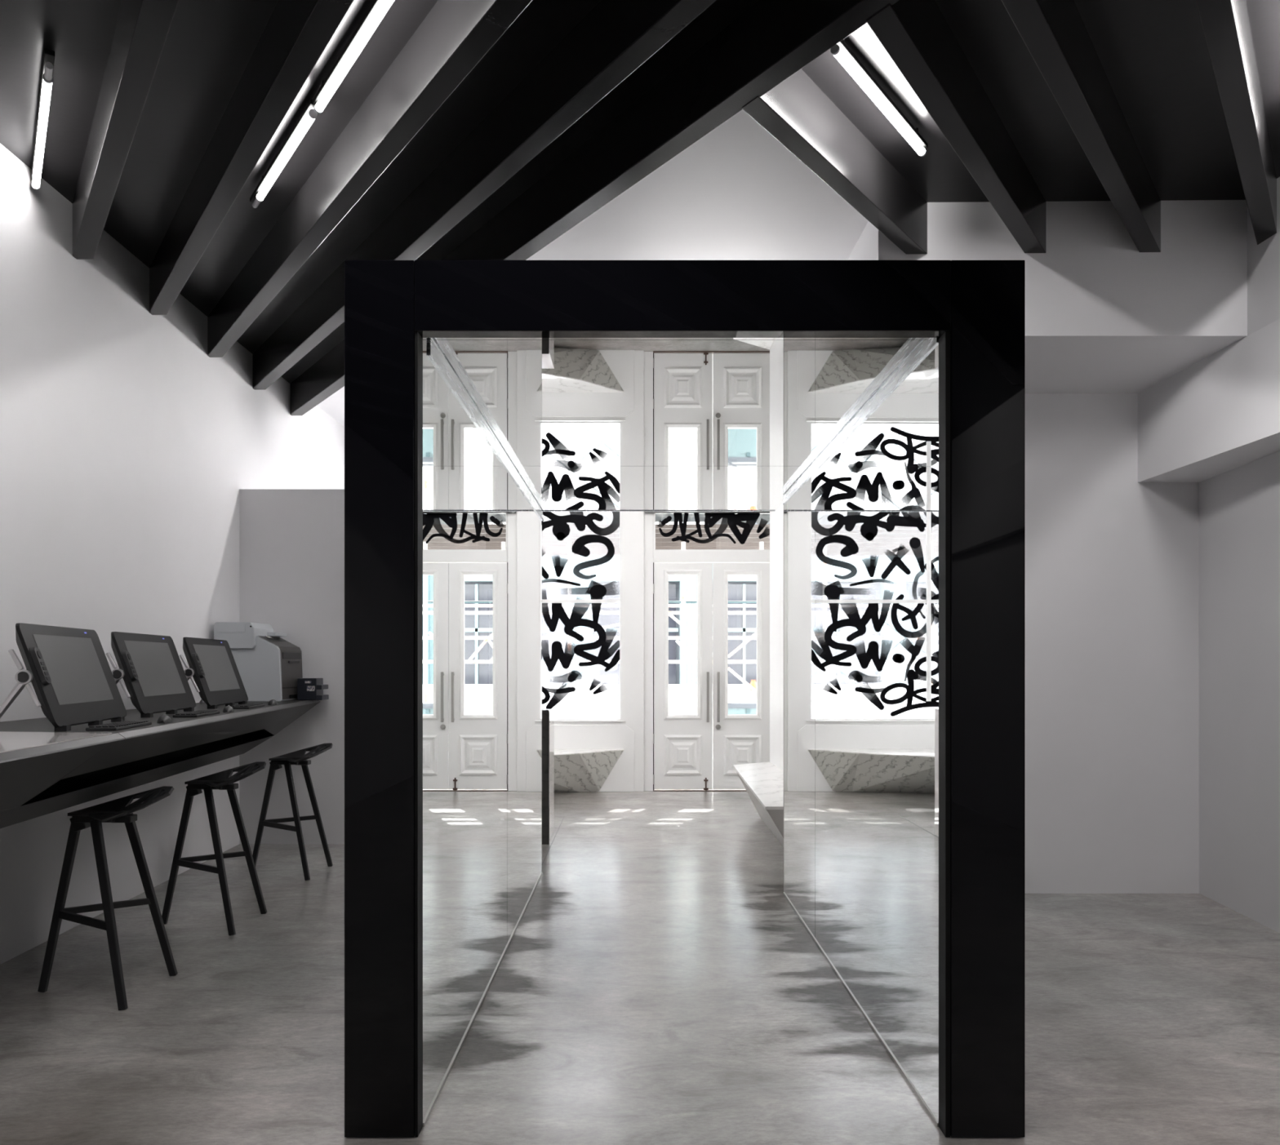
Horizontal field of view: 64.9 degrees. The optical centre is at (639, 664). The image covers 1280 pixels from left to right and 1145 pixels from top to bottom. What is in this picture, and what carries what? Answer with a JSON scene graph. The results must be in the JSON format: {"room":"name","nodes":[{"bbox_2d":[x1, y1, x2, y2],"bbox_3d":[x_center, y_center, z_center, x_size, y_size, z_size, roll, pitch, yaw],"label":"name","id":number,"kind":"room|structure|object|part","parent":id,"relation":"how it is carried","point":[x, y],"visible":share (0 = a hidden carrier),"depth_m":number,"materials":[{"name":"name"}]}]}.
{"room":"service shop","nodes":[
{"label":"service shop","id":0,"kind":"room"},
{"bbox_2d":[0,143,344,964],"bbox_3d":[-2.858,-0.680,1.811,0.302,4.000,17.626,0,0,-1],"label":"wall","id":1,"kind":"structure","parent":0,"point":[127,450],"depth_m":5.41,"materials":[{"name":"white paint"}]},
{"bbox_2d":[0,699,319,828],"bbox_3d":[-2.218,0.385,3.942,1.210,0.271,6.930,0,0,-2],"label":"desk","id":2,"kind":"object","parent":1,"relation":"attached to","point":[44,771],"visible":0.91,"depth_m":3.93,"materials":[{"name":"black laminate"}]},
{"bbox_2d":[0,622,126,731],"bbox_3d":[-2.367,0.049,4.103,0.287,0.407,0.893,0,0,-11],"label":"display","id":3,"kind":"object","parent":2,"relation":"on","point":[68,671],"visible":1,"depth_m":4.00,"materials":[{"name":"black plastic"}]},
{"bbox_3d":[-2.375,0.126,3.797,0.157,0.247,0.034,0,0,-14],"label":"stand leg","id":4,"kind":"part","parent":3,"relation":"part of","materials":[{"name":"silver metal"}]},
{"bbox_3d":[-2.330,0.157,3.696,0.149,0.189,0.026,0,0,0],"label":"leg","id":5,"kind":"part","parent":3,"relation":"part of","materials":[{"name":"silver metal"}]},
{"bbox_3d":[-2.282,-0.017,3.683,0.047,0.075,0.020,0,0,-11],"label":"clip arm","id":6,"kind":"part","parent":3,"relation":"part of","materials":[{"name":"silver metal"}]},
{"bbox_3d":[-2.225,0.114,3.693,0.049,0.085,0.016,0,0,-11],"label":"clip arm","id":7,"kind":"part","parent":3,"relation":"part of","materials":[{"name":"silver metal"}]},
{"bbox_2d":[85,720,151,731],"bbox_3d":[-2.075,0.244,4.020,0.110,0.016,0.400,0,0,-8],"label":"keyboard","id":8,"kind":"object","parent":2,"relation":"on","point":[126,724],"visible":1,"depth_m":3.92,"materials":[{"name":"black plastic"}]},
{"bbox_2d":[106,631,195,717],"bbox_3d":[-2.512,0.049,5.093,0.287,0.407,0.893,0,0,-8],"label":"display","id":9,"kind":"object","parent":2,"relation":"on","point":[151,669],"visible":0.9,"depth_m":5.01,"materials":[{"name":"black plastic"}]},
{"bbox_3d":[-2.450,-0.017,4.669,0.047,0.075,0.020,0,0,-8],"label":"clip arm","id":10,"kind":"part","parent":9,"relation":"part of","materials":[{"name":"silver metal"}]},
{"bbox_3d":[-2.393,0.114,4.676,0.049,0.085,0.016,0,0,-8],"label":"clip arm","id":11,"kind":"part","parent":9,"relation":"part of","materials":[{"name":"silver metal"}]},
{"bbox_2d":[0,699,306,753],"bbox_3d":[-2.232,0.264,3.942,1.182,0.021,6.929,0,0,-2],"label":"countertop","id":12,"kind":"structure","parent":2,"relation":"on","point":[36,725],"depth_m":4.43,"materials":[{"name":"black laminate"}]},
{"bbox_2d":[156,714,171,724],"bbox_3d":[-2.060,0.235,4.360,0.056,0.036,0.110,0,0,-17],"label":"computer mouse","id":13,"kind":"object","parent":2,"relation":"on","point":[164,718],"visible":1,"depth_m":4.33,"materials":[{"name":"grey plastic"}]},
{"bbox_2d":[173,710,219,717],"bbox_3d":[-2.190,0.244,4.980,0.110,0.016,0.400,0,0,-8],"label":"keyboard","id":14,"kind":"object","parent":2,"relation":"on","point":[198,713],"visible":1,"depth_m":4.90,"materials":[{"name":"black plastic"}]},
{"bbox_2d":[179,637,248,709],"bbox_3d":[-2.597,0.049,6.035,0.287,0.407,0.893,0,0,-7],"label":"display","id":15,"kind":"object","parent":2,"relation":"on","point":[217,680],"visible":0.93,"depth_m":5.95,"materials":[{"name":"black plastic"}]},
{"bbox_3d":[-2.540,-0.017,5.610,0.047,0.075,0.020,0,0,-7],"label":"clip arm","id":16,"kind":"part","parent":15,"relation":"part of","materials":[{"name":"silver metal"}]},
{"bbox_3d":[-2.483,0.114,5.617,0.049,0.085,0.016,0,0,-7],"label":"clip arm","id":17,"kind":"part","parent":15,"relation":"part of","materials":[{"name":"silver metal"}]},
{"bbox_2d":[222,705,234,712],"bbox_3d":[-2.175,0.235,5.320,0.056,0.036,0.110,0,0,-17],"label":"computer mouse","id":18,"kind":"object","parent":2,"relation":"on","point":[228,708],"visible":1,"depth_m":5.29,"materials":[{"name":"grey plastic"}]},
{"bbox_2d":[231,703,265,709],"bbox_3d":[-2.300,0.244,5.900,0.110,0.016,0.400,0,0,-8],"label":"keyboard","id":19,"kind":"object","parent":2,"relation":"on","point":[246,706],"visible":0.94,"depth_m":5.77,"materials":[{"name":"black plastic"}]},
{"bbox_2d":[213,622,302,702],"bbox_3d":[-2.663,-0.017,7.062,0.454,0.540,0.496,0,0,0],"label":"printer","id":20,"kind":"object","parent":2,"relation":"on","point":[269,667],"visible":0.85,"depth_m":6.85,"materials":[{"name":"grey plastic"}]},
{"bbox_3d":[-2.770,-0.249,6.818,0.190,0.065,0.004,0,0,0],"label":"feeder door","id":21,"kind":"part","parent":20,"relation":"part of","materials":[{"name":"grey plastic"}]},
{"bbox_3d":[-2.524,0.022,7.080,0.170,0.438,0.424,0,0,0],"label":"panel","id":22,"kind":"part","parent":20,"relation":"part of","materials":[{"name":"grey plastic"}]},
{"bbox_2d":[267,698,277,705],"bbox_3d":[-2.290,0.235,6.280,0.056,0.036,0.110,0,0,-17],"label":"computer mouse","id":23,"kind":"object","parent":2,"relation":"on","point":[272,701],"visible":1,"depth_m":6.25,"materials":[{"name":"grey plastic"}]},
{"bbox_2d":[297,678,328,700],"bbox_3d":[-2.330,0.175,7.179,0.175,0.155,0.162,0,0,0],"label":"box","id":24,"kind":"object","parent":2,"relation":"on","point":[308,689],"visible":1,"depth_m":7.10,"materials":[{"name":"black plastic"}]},
{"bbox_2d":[316,684,328,700],"bbox_3d":[-2.263,0.199,7.180,0.040,0.108,0.160,0,0,0],"label":"tray","id":25,"kind":"object","parent":24,"relation":"on","point":[320,696],"depth_m":7.14,"materials":[{"name":"grey plastic"}]},
{"bbox_2d":[239,488,344,844],"bbox_3d":[-1.860,0.017,7.450,2.200,2.606,0.120,0,0,0],"label":"wall partition","id":26,"kind":"structure","parent":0,"point":[291,541],"depth_m":7.39,"materials":[{"name":"white paint"}]},
{"bbox_2d":[542,817,564,865],"bbox_3d":[-0.650,1.319,7.625,0.004,0.001,2.250,0,0,0],"label":"trim","id":27,"kind":"structure","parent":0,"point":[563,817],"depth_m":7.45,"materials":[{"name":"grey metal"}]},
{"bbox_2d":[316,109,868,426],"bbox_3d":[-0.550,-2.434,7.176,5.100,0.268,7.048,0,0,0],"label":"wall","id":28,"kind":"structure","parent":0,"point":[736,193],"depth_m":5.23,"materials":[{"name":"white paint"}]},
{"bbox_2d":[554,511,653,791],"bbox_3d":[-0.498,-0.680,10.550,5.204,4.008,0.208,0,0,0],"label":"wall","id":29,"kind":"structure","parent":0,"point":[637,534],"depth_m":10.45,"materials":[{"name":"white paint"}]},
{"bbox_2d":[542,511,625,721],"bbox_3d":[-1.350,-0.720,10.495,2.401,2.627,0.150,0,0,0],"label":"window","id":30,"kind":"structure","parent":29,"relation":"in","point":[561,530],"depth_m":10.51,"materials":[{"name":"white paint"}]},
{"bbox_3d":[-1.350,0.587,10.445,2.401,0.012,0.050,0,0,0],"label":"sill","id":31,"kind":"part","parent":30,"relation":"part of","materials":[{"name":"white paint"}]},
{"bbox_2d":[554,724,634,791],"bbox_3d":[-1.304,0.973,10.444,2.491,0.693,0.012,0,0,0],"label":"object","id":32,"kind":"structure","parent":29,"relation":"attached to","point":[621,778],"depth_m":10.44,"materials":[{"name":"white paint"}]},
{"bbox_2d":[653,562,653,790],"bbox_3d":[0.143,0.128,10.540,0.013,2.384,0.050,0,0,0],"label":"trim","id":33,"kind":"structure","parent":29,"relation":"attached to","point":[653,562],"depth_m":10.51,"materials":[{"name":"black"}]},
{"bbox_2d":[653,562,712,791],"bbox_3d":[0.445,0.129,10.492,0.623,2.380,0.115,0,0,0],"label":"door","id":34,"kind":"structure","parent":29,"relation":"in","point":[682,744],"depth_m":10.50,"materials":[{"name":"white paint"}]},
{"bbox_3d":[0.447,0.947,10.492,0.390,0.418,0.030,0,0,0],"label":"raised panel","id":35,"kind":"part","parent":34,"relation":"part of","materials":[{"name":"white paint"}]},
{"bbox_3d":[0.705,0.340,10.470,0.026,0.522,0.070,0,0,0],"label":"pull handle","id":36,"kind":"part","parent":34,"relation":"part of","materials":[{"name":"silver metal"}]},
{"bbox_2d":[653,789,746,791],"bbox_3d":[0.761,1.317,10.530,1.247,0.006,0.110,0,0,0],"label":"trim","id":37,"kind":"structure","parent":29,"relation":"attached to","point":[654,789],"depth_m":10.49,"materials":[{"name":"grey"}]},
{"bbox_2d":[644,511,769,562],"bbox_3d":[0.727,-1.352,10.502,1.350,0.569,0.145,0,0,0],"label":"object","id":38,"kind":"structure","parent":29,"relation":"in","point":[731,519],"depth_m":10.53,"materials":[{"name":"white paint"}]},
{"bbox_2d":[712,562,769,789],"bbox_3d":[1.067,0.122,10.492,0.611,2.367,0.115,0,0,0],"label":"door","id":39,"kind":"structure","parent":29,"relation":"in","point":[737,740],"depth_m":10.50,"materials":[{"name":"white paint"}]},
{"bbox_3d":[0.814,0.340,10.470,0.026,0.522,0.070,0,0,0],"label":"pull handle","id":40,"kind":"part","parent":39,"relation":"part of","materials":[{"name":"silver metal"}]},
{"bbox_3d":[1.069,0.947,10.492,0.390,0.418,0.030,0,0,0],"label":"raised panel","id":41,"kind":"part","parent":39,"relation":"part of","materials":[{"name":"white paint"}]},
{"bbox_2d":[0,791,1279,1144],"bbox_3d":[0.250,1.380,1.760,6.700,0.120,17.720,0,0,0],"label":"floor","id":42,"kind":"structure","parent":0,"point":[658,982],"depth_m":3.78,"materials":[{"name":"concrete"}]},
{"bbox_2d":[37,786,177,1010],"bbox_3d":[-2.164,0.915,4.060,0.518,0.818,0.445,0,0,0],"label":"bar stool","id":43,"kind":"object","parent":42,"relation":"on","point":[120,810],"visible":1,"depth_m":4.05,"materials":[{"name":"black wood"}]},
{"bbox_3d":[-2.336,0.962,4.060,0.174,0.720,0.026,0,0,0],"label":"leg","id":44,"kind":"part","parent":43,"relation":"part of","materials":[{"name":"black wood"}]},
{"bbox_3d":[-2.065,0.967,3.919,0.259,0.714,0.038,0,0,36],"label":"leg","id":45,"kind":"part","parent":43,"relation":"part of","materials":[{"name":"black wood"}]},
{"bbox_3d":[-2.070,0.556,4.072,0.377,0.100,0.360,0,0,39],"label":"seat","id":46,"kind":"part","parent":43,"relation":"part of","materials":[{"name":"black wood"}]},
{"bbox_3d":[-2.049,0.964,4.214,0.215,0.720,0.039,0,0,-37],"label":"leg","id":47,"kind":"part","parent":43,"relation":"part of","materials":[{"name":"black wood"}]},
{"bbox_2d":[161,761,266,935],"bbox_3d":[-2.176,0.915,5.120,0.518,0.818,0.445,0,0,0],"label":"bar stool","id":48,"kind":"object","parent":42,"relation":"on","point":[223,780],"visible":0.99,"depth_m":5.11,"materials":[{"name":"black wood"}]},
{"bbox_3d":[-2.348,0.962,5.120,0.174,0.720,0.026,0,0,0],"label":"leg","id":49,"kind":"part","parent":48,"relation":"part of","materials":[{"name":"black wood"}]},
{"bbox_3d":[-2.077,0.967,4.979,0.259,0.714,0.038,0,0,36],"label":"leg","id":50,"kind":"part","parent":48,"relation":"part of","materials":[{"name":"black wood"}]},
{"bbox_3d":[-2.082,0.556,5.132,0.377,0.100,0.360,0,0,39],"label":"seat","id":51,"kind":"part","parent":48,"relation":"part of","materials":[{"name":"black wood"}]},
{"bbox_3d":[-2.061,0.964,5.274,0.215,0.720,0.039,0,0,-37],"label":"leg","id":52,"kind":"part","parent":48,"relation":"part of","materials":[{"name":"black wood"}]},
{"bbox_2d":[252,742,333,880],"bbox_3d":[-2.214,0.915,6.372,0.518,0.818,0.445,0,0,2],"label":"bar stool","id":53,"kind":"object","parent":42,"relation":"on","point":[299,757],"visible":0.97,"depth_m":6.37,"materials":[{"name":"black wood"}]},
{"bbox_3d":[-2.386,0.962,6.377,0.174,0.720,0.026,0,0,2],"label":"leg","id":54,"kind":"part","parent":53,"relation":"part of","materials":[{"name":"black wood"}]},
{"bbox_3d":[-2.120,0.967,6.228,0.259,0.714,0.038,0,0,38],"label":"leg","id":55,"kind":"part","parent":53,"relation":"part of","materials":[{"name":"black wood"}]},
{"bbox_3d":[-2.120,0.556,6.381,0.377,0.100,0.360,0,0,40],"label":"seat","id":56,"kind":"part","parent":53,"relation":"part of","materials":[{"name":"black wood"}]},
{"bbox_3d":[-2.095,0.964,6.522,0.215,0.720,0.039,0,0,-35],"label":"leg","id":57,"kind":"part","parent":53,"relation":"part of","materials":[{"name":"black wood"}]},
{"bbox_2d":[542,709,554,844],"bbox_3d":[-0.711,0.828,7.577,0.093,0.985,0.405,0,0,0],"label":"post","id":58,"kind":"object","parent":42,"relation":"on","point":[548,715],"visible":0.64,"depth_m":7.37,"materials":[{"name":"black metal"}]},
{"bbox_2d":[554,749,623,792],"bbox_3d":[-1.558,1.100,9.624,2.803,0.440,1.648,0,0,0],"label":"bench","id":59,"kind":"object","parent":42,"relation":"on","point":[575,771],"visible":0.25,"depth_m":10.22,"materials":[{"name":"white stone"}]},
{"bbox_3d":[-1.558,0.885,9.624,2.803,0.010,1.648,0,0,0],"label":"seat","id":60,"kind":"part","parent":59,"relation":"part of","materials":[{"name":"stone"}]},
{"bbox_2d":[344,260,1025,1137],"bbox_3d":[0.124,0.098,4.580,1.894,2.445,3.560,0,0,0],"label":"portal","id":61,"kind":"object","parent":42,"relation":"on","point":[882,403],"visible":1,"depth_m":2.97,"materials":[{"name":"black glass"}]},
{"bbox_3d":[-0.726,0.096,2.830,0.194,2.441,0.060,0,0,0],"label":"jamb panel","id":62,"kind":"part","parent":61,"relation":"part of","materials":[{"name":"black glass"}]},
{"bbox_3d":[-0.624,0.195,2.838,0.008,2.246,0.064,0,0,0],"label":"edge trim","id":63,"kind":"part","parent":61,"relation":"part of","materials":[{"name":"black"}]},
{"bbox_3d":[-0.623,0.169,3.784,0.006,2.278,1.827,0,0,0],"label":"mirror panel","id":64,"kind":"part","parent":61,"relation":"part of","materials":[{"name":"clear glass"}]},
{"bbox_3d":[-0.623,0.169,5.525,0.006,2.278,1.646,0,0,0],"label":"mirror panel","id":65,"kind":"part","parent":61,"relation":"part of","materials":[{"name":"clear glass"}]},
{"bbox_3d":[0.116,-0.974,6.354,1.472,0.016,0.012,0,0,0],"label":"trim","id":66,"kind":"part","parent":61,"relation":"part of","materials":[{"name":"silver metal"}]},
{"bbox_2d":[514,466,809,510],"bbox_3d":[0.116,-0.973,5.640,1.482,0.005,1.416,0,0,0],"label":"mirror","id":67,"kind":"object","parent":61,"relation":"on","point":[550,487],"depth_m":5.50,"materials":[{"name":"clear glass"}]},
{"bbox_2d":[432,337,924,339],"bbox_3d":[0.116,-0.973,2.935,1.482,0.005,0.148,0,0,0],"label":"mirror","id":68,"kind":"object","parent":61,"relation":"on","point":[433,338],"depth_m":3.00,"materials":[{"name":"clear glass"}]},
{"bbox_2d":[434,339,924,466],"bbox_3d":[0.116,-0.973,3.970,1.482,0.005,1.916,0,0,0],"label":"mirror","id":69,"kind":"object","parent":61,"relation":"on","point":[544,402],"depth_m":3.63,"materials":[{"name":"clear glass"}]},
{"bbox_3d":[0.119,-1.026,2.830,1.492,0.198,0.060,0,0,0],"label":"header panel","id":70,"kind":"part","parent":61,"relation":"part of","materials":[{"name":"black glass"}]},
{"bbox_3d":[0.834,0.169,5.295,0.006,2.278,0.986,0,0,0],"label":"mirror panel","id":71,"kind":"part","parent":61,"relation":"part of","materials":[{"name":"clear glass"}]},
{"bbox_3d":[0.846,0.169,3.834,0.006,2.278,1.927,0,0,0],"label":"mirror panel","id":72,"kind":"part","parent":61,"relation":"part of","materials":[{"name":"clear glass"}]},
{"bbox_3d":[0.858,0.195,2.838,0.014,2.246,0.064,0,0,0],"label":"edge trim","id":73,"kind":"part","parent":61,"relation":"part of","materials":[{"name":"black"}]},
{"bbox_3d":[0.969,0.096,2.830,0.205,2.441,0.060,0,0,0],"label":"jamb panel","id":74,"kind":"part","parent":61,"relation":"part of","materials":[{"name":"black glass"}]},
{"bbox_2d":[733,761,783,847],"bbox_3d":[0.983,1.095,7.577,0.435,0.450,2.834,0,0,0],"label":"bench","id":75,"kind":"object","parent":42,"relation":"on","point":[763,782],"visible":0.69,"depth_m":7.28,"materials":[{"name":"stone"}]},
{"bbox_3d":[0.983,0.880,7.577,0.435,0.020,2.834,0,0,0],"label":"seat","id":76,"kind":"part","parent":75,"relation":"part of","materials":[{"name":"stone"}]},
{"bbox_2d":[0,0,1279,383],"bbox_3d":[0.250,-2.338,4.340,6.700,0.292,8.680,0,0,0],"label":"ceiling","id":77,"kind":"structure","parent":0,"point":[1153,55],"depth_m":4.15,"materials":[{"name":"black paint"}]},
{"bbox_2d":[31,48,54,189],"bbox_3d":[-2.482,-2.240,4.178,0.034,0.094,1.169,0,0,-33],"label":"tube light","id":78,"kind":"object","parent":77,"relation":"attached to","point":[46,80],"visible":1,"depth_m":4.04,"materials":[{"name":"white plastic"}]},
{"bbox_2d":[44,62,53,80],"bbox_3d":[-2.203,-2.210,3.751,0.026,0.026,0.088,0,0,-33],"label":"socket","id":79,"kind":"object","parent":78,"relation":"attached to","point":[48,66],"depth_m":3.74,"materials":[{"name":"grey plastic"}]},
{"bbox_2d":[72,0,179,259],"bbox_3d":[-0.601,-2.147,1.791,0.093,0.359,7.992,0,0,-34],"label":"ceiling beam","id":80,"kind":"structure","parent":77,"relation":"attached to","point":[143,27],"depth_m":3.75,"materials":[{"name":"black paint"}]},
{"bbox_2d":[149,0,353,315],"bbox_3d":[-0.358,-2.158,2.223,0.093,0.374,9.020,0,0,-34],"label":"ceiling beam","id":81,"kind":"structure","parent":77,"relation":"attached to","point":[296,33],"depth_m":3.95,"materials":[{"name":"black paint"}]},
{"bbox_2d":[249,99,317,208],"bbox_3d":[-1.593,-2.252,4.470,0.034,0.094,1.034,0,0,-34],"label":"tube light","id":82,"kind":"object","parent":77,"relation":"attached to","point":[308,114],"visible":0.92,"depth_m":4.38,"materials":[{"name":"white plastic"}]},
{"bbox_2d":[252,198,260,208],"bbox_3d":[-1.840,-2.222,4.837,0.026,0.026,0.088,0,0,-34],"label":"socket","id":83,"kind":"object","parent":82,"relation":"attached to","point":[256,202],"depth_m":4.84,"materials":[{"name":"grey plastic"}]},
{"bbox_2d":[312,0,394,113],"bbox_3d":[-0.963,-2.237,3.532,0.034,0.094,1.175,0,0,-34],"label":"tube light","id":84,"kind":"object","parent":77,"relation":"attached to","point":[378,9],"visible":1,"depth_m":3.63,"materials":[{"name":"white plastic"}]},
{"bbox_2d":[207,0,532,357],"bbox_3d":[-0.103,-2.170,2.665,0.093,0.388,10.079,0,0,-34],"label":"ceiling beam","id":85,"kind":"structure","parent":77,"relation":"attached to","point":[454,36],"depth_m":4.11,"materials":[{"name":"black paint"}]},
{"bbox_2d":[252,0,715,390],"bbox_3d":[0.093,-2.181,3.220,0.093,0.404,10.863,0,0,-34],"label":"ceiling beam","id":86,"kind":"structure","parent":77,"relation":"attached to","point":[615,37],"depth_m":4.10,"materials":[{"name":"black paint"}]},
{"bbox_2d":[289,0,899,415],"bbox_3d":[0.011,-2.190,4.168,0.098,0.424,10.679,0,0,-34],"label":"ceiling beam","id":87,"kind":"structure","parent":77,"relation":"attached to","point":[772,40],"depth_m":3.98,"materials":[{"name":"black paint"}]},
{"bbox_2d":[741,68,927,254],"bbox_3d":[0.906,-2.199,4.386,0.090,0.323,1.822,0,0,35],"label":"ceiling beam","id":88,"kind":"structure","parent":77,"relation":"attached to","point":[796,112],"depth_m":4.24,"materials":[{"name":"black paint"}]},
{"bbox_2d":[830,39,928,156],"bbox_3d":[0.970,-2.263,4.023,0.034,0.094,0.953,0,0,35],"label":"tube light","id":89,"kind":"object","parent":77,"relation":"attached to","point":[843,54],"visible":0.8,"depth_m":3.96,"materials":[{"name":"glowing white light surface"},{"name":"dark metal"}]},
{"bbox_2d":[866,0,1045,253],"bbox_3d":[1.377,-2.197,4.128,0.092,0.336,2.393,0,0,33],"label":"ceiling beam","id":90,"kind":"structure","parent":77,"relation":"attached to","point":[917,36],"depth_m":3.84,"materials":[{"name":"black paint"}]},
{"bbox_2d":[1001,0,1160,252],"bbox_3d":[1.781,-2.197,3.962,0.090,0.347,2.869,0,0,35],"label":"ceiling beam","id":91,"kind":"structure","parent":77,"relation":"attached to","point":[1055,33],"depth_m":3.81,"materials":[{"name":"black paint"}]},
{"bbox_2d":[1195,0,1276,244],"bbox_3d":[2.207,-2.195,3.719,0.090,0.357,3.333,0,0,35],"label":"ceiling beam","id":92,"kind":"structure","parent":77,"relation":"attached to","point":[1225,24],"depth_m":3.74,"materials":[{"name":"black paint"}]},
{"bbox_2d":[769,502,783,771],"bbox_3d":[1.530,-0.680,7.478,0.740,4.000,3.045,0,0,0],"label":"wall","id":93,"kind":"structure","parent":0,"point":[776,517],"depth_m":8.59,"materials":[{"name":"white paint"}]},
{"bbox_2d":[848,257,1199,893],"bbox_3d":[2.405,-0.680,5.875,2.390,4.000,0.150,0,0,0],"label":"wall","id":94,"kind":"structure","parent":0,"point":[1112,558],"depth_m":5.80,"materials":[{"name":"white paint"}]},
{"bbox_2d":[849,200,1247,393],"bbox_3d":[2.142,-2.120,5.449,1.869,1.120,0.699,0,0,0],"label":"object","id":95,"kind":"structure","parent":94,"relation":"attached to","point":[1104,315],"depth_m":5.10,"materials":[{"name":"white paint"}]},
{"bbox_2d":[1199,451,1279,933],"bbox_3d":[3.254,0.134,-0.599,0.512,2.372,12.809,0,0,1],"label":"wall","id":96,"kind":"structure","parent":0,"point":[1239,508],"depth_m":5.31,"materials":[{"name":"white paint"}]},
{"bbox_2d":[1137,177,1279,482],"bbox_3d":[3.233,-1.864,-0.600,0.733,1.632,12.800,0,0,0],"label":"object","id":97,"kind":"structure","parent":96,"relation":"attached to","point":[1220,414],"depth_m":5.12,"materials":[{"name":"white paint"}]},
{"label":"outside","id":98,"kind":"structure","parent":0,"visible":0},
{"bbox_3d":[0.000,1.420,22.315,28.000,0.120,23.370,0,0,0],"label":"pavement","id":99,"kind":"object","parent":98,"visible":0},
{"bbox_2d":[542,684,756,718],"bbox_3d":[0.000,0.830,15.000,14.000,1.060,0.600,0,0,0],"label":"barrier","id":100,"kind":"object","parent":99,"relation":"on","point":[582,707],"visible":0.02,"depth_m":14.88,"materials":[{"name":"clear glass"}]},
{"bbox_2d":[750,680,756,691],"bbox_3d":[1.670,0.310,14.840,0.100,0.160,0.100,0,0,0],"label":"warning lamp","id":101,"kind":"object","parent":100,"relation":"attached to","point":[753,683],"visible":0.77,"depth_m":14.81,"materials":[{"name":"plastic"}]},
{"bbox_2d":[542,523,769,684],"bbox_3d":[0.000,-1.760,21.400,26.000,6.240,1.200,0,0,0],"label":"building","id":102,"kind":"structure","parent":99,"relation":"on","point":[740,587],"depth_m":21.10,"materials":[{"name":"grey stone"}]},
{"bbox_3d":[0.000,-1.980,21.050,26.000,0.500,0.300,0,0,0],"label":"cornice","id":103,"kind":"part","parent":102,"relation":"part of","materials":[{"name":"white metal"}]},
{"bbox_2d":[542,511,769,718],"bbox_3d":[0.000,-0.278,12.190,12.000,3.275,2.940,0,0,0],"label":"scaffolding","id":104,"kind":"object","parent":99,"relation":"on","point":[551,545],"visible":0.12,"depth_m":13.38,"materials":[{"name":"grey"}]},
{"bbox_3d":[-0.938,-0.135,13.400,0.050,2.990,0.050,0,0,23],"label":"post","id":105,"kind":"part","parent":104,"relation":"part of","materials":[{"name":"white"}]},
{"bbox_3d":[0.578,-0.135,13.400,0.050,2.990,0.050,0,0,23],"label":"post","id":106,"kind":"part","parent":104,"relation":"part of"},
{"bbox_3d":[1.616,-0.135,13.400,0.050,2.990,0.050,0,0,23],"label":"post","id":107,"kind":"part","parent":104,"relation":"part of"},
{"bbox_2d":[728,702,756,715],"bbox_3d":[1.230,0.912,12.125,0.465,0.895,0.290,0,0,0],"label":"base cabinet","id":108,"kind":"object","parent":99,"relation":"on","point":[734,708],"visible":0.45,"depth_m":12.00,"materials":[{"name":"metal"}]},
{"bbox_3d":[1.230,0.495,12.125,0.465,0.060,0.290,0,0,0],"label":"lid","id":109,"kind":"part","parent":108,"relation":"part of","materials":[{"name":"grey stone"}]}
]}

